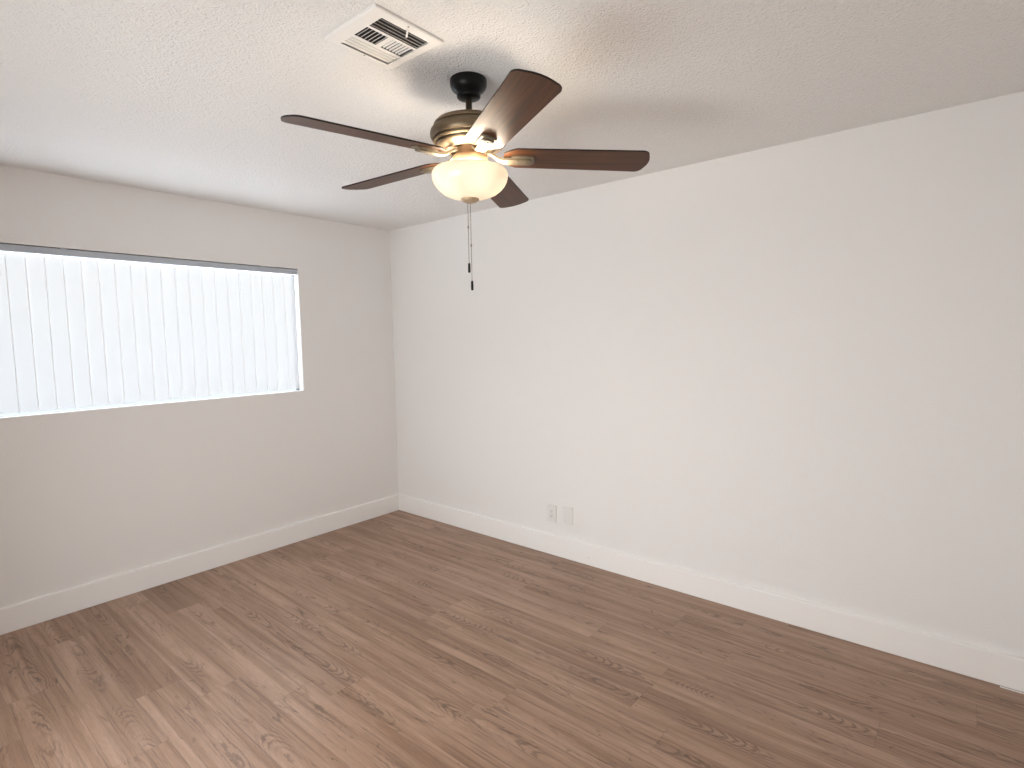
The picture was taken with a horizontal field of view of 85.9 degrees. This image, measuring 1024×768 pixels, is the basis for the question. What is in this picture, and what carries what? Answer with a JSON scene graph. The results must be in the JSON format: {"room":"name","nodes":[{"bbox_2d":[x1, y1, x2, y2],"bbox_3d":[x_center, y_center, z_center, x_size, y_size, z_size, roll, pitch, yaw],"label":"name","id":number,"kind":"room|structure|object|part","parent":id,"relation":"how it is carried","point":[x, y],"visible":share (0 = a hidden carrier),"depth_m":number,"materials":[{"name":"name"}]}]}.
{"room":"empty bedroom","nodes":[
{"label":"empty bedroom","id":0,"kind":"room"},
{"bbox_2d":[0,165,398,607],"bbox_3d":[-2.199,0.035,3.492,0.100,2.640,3.860,3,6,40],"label":"wall","id":1,"kind":"structure","parent":0,"point":[86,496],"depth_m":3.58,"materials":[{"name":"white paint"}]},
{"bbox_2d":[0,269,303,418],"bbox_3d":[-2.206,-0.334,3.460,0.097,0.912,1.832,3,6,40],"label":"window","id":2,"kind":"structure","parent":1,"relation":"in","point":[296,278],"depth_m":4.05,"materials":[{"name":"silver metal"}]},
{"bbox_2d":[0,243,298,413],"bbox_3d":[-2.194,-0.342,3.450,0.064,0.891,1.818,3,6,40],"label":"vertical blind","id":3,"kind":"object","parent":2,"relation":"attached to","point":[74,333],"visible":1,"depth_m":3.35,"materials":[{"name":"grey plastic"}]},
{"bbox_2d":[0,494,398,634],"bbox_3d":[-2.134,1.182,3.551,0.016,0.140,3.540,3,6,40],"label":"baseboard","id":4,"kind":"structure","parent":1,"relation":"attached to","point":[23,614],"depth_m":3.51,"materials":[{"name":"white paint"}]},
{"bbox_2d":[0,510,1023,767],"bbox_3d":[-0.402,1.393,2.123,4.520,0.100,3.540,3,6,40],"label":"floor","id":5,"kind":"structure","parent":0,"point":[396,639],"depth_m":2.45,"materials":[{"name":"wood"}]},
{"bbox_2d":[0,0,1023,230],"bbox_3d":[-0.508,-1.141,1.962,4.360,0.100,3.540,3,6,40],"label":"ceiling","id":6,"kind":"structure","parent":0,"point":[189,98],"depth_m":2.00,"materials":[{"name":"white paint"}]},
{"bbox_2d":[324,3,443,68],"bbox_3d":[-0.397,-1.189,1.695,0.257,0.264,0.258,3,6,40],"label":"ceiling vent","id":7,"kind":"object","parent":6,"relation":"in","point":[376,31],"visible":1,"depth_m":1.72,"materials":[{"name":"white metal"}]},
{"bbox_2d":[281,69,649,289],"bbox_3d":[-0.189,-0.725,2.027,1.246,0.751,1.259,3,6,40],"label":"ceiling fan","id":8,"kind":"object","parent":6,"relation":"hanging from","point":[468,135],"visible":1,"depth_m":1.92,"materials":[{"name":"brown wood"}]},
{"bbox_3d":[-0.459,-0.800,1.769,0.538,0.006,0.147,-6,18,-38],"label":"blade","id":9,"kind":"part","parent":8,"relation":"part of","materials":[{"name":"brown wood"}]},
{"bbox_3d":[-0.476,-0.838,2.230,0.538,0.006,0.147,1,15,34],"label":"blade","id":10,"kind":"part","parent":8,"relation":"part of","materials":[{"name":"brown wood"}]},
{"bbox_3d":[-0.154,-0.731,2.019,0.278,0.102,0.278,3,6,40],"label":"lamp shade","id":11,"kind":"part","parent":8,"relation":"part of","materials":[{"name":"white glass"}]},
{"bbox_3d":[-0.151,-0.525,2.036,0.003,0.286,0.003,3,6,40],"label":"pull chain","id":12,"kind":"part","parent":8,"relation":"part of","materials":[{"name":"metal"}]},
{"bbox_3d":[-0.051,-0.849,2.388,0.147,0.006,0.538,-10,0,15],"label":"blade","id":13,"kind":"part","parent":8,"relation":"part of","materials":[{"name":"brown wood"}]},
{"bbox_3d":[-0.018,-0.801,1.644,0.147,0.006,0.538,9,1,-21],"label":"blade","id":14,"kind":"part","parent":8,"relation":"part of","materials":[{"name":"brown wood"}]},
{"bbox_3d":[0.238,-0.828,2.030,0.538,0.006,0.147,0,-6,-3],"label":"blade","id":15,"kind":"part","parent":8,"relation":"part of","materials":[{"name":"brown wood"}]},
{"bbox_2d":[389,91,1023,657],"bbox_3d":[0.759,-0.012,3.432,4.520,2.640,0.160,3,6,40],"label":"wall","id":16,"kind":"structure","parent":0,"point":[795,369],"depth_m":2.86,"materials":[{"name":"white paint"}]},
{"bbox_2d":[547,504,556,522],"bbox_3d":[0.275,0.896,3.815,0.076,0.120,0.010,3,6,40],"label":"wall outlet","id":17,"kind":"object","parent":16,"relation":"attached to","point":[551,509],"visible":1,"depth_m":3.81,"materials":[{"name":"white plastic"}]},
{"bbox_2d":[549,508,552,517],"bbox_3d":[0.273,0.896,3.813,0.034,0.067,0.003,3,6,40],"label":"receptacle","id":18,"kind":"object","parent":17,"relation":"attached to","point":[550,509],"depth_m":3.81,"materials":[{"name":"grey plastic"}]},
{"bbox_2d":[563,506,572,524],"bbox_3d":[0.380,0.891,3.728,0.078,0.120,0.008,3,6,40],"label":"blank wall plate","id":19,"kind":"object","parent":16,"relation":"attached to","point":[567,511],"visible":1,"depth_m":3.72,"materials":[{"name":"white plastic"}]},
{"bbox_2d":[399,494,1023,691],"bbox_3d":[0.662,1.136,3.511,4.360,0.140,0.017,3,6,40],"label":"baseboard","id":20,"kind":"structure","parent":16,"relation":"attached to","point":[985,664],"depth_m":2.93,"materials":[{"name":"white paint"}]},
{"bbox_2d":[1000,686,1023,693],"bbox_3d":[2.195,1.287,2.218,0.340,0.003,0.008,3,6,40],"label":"trim","id":21,"kind":"structure","parent":16,"relation":"attached to","point":[1000,686],"depth_m":2.30,"materials":[{"name":"white paint"}]}
]}

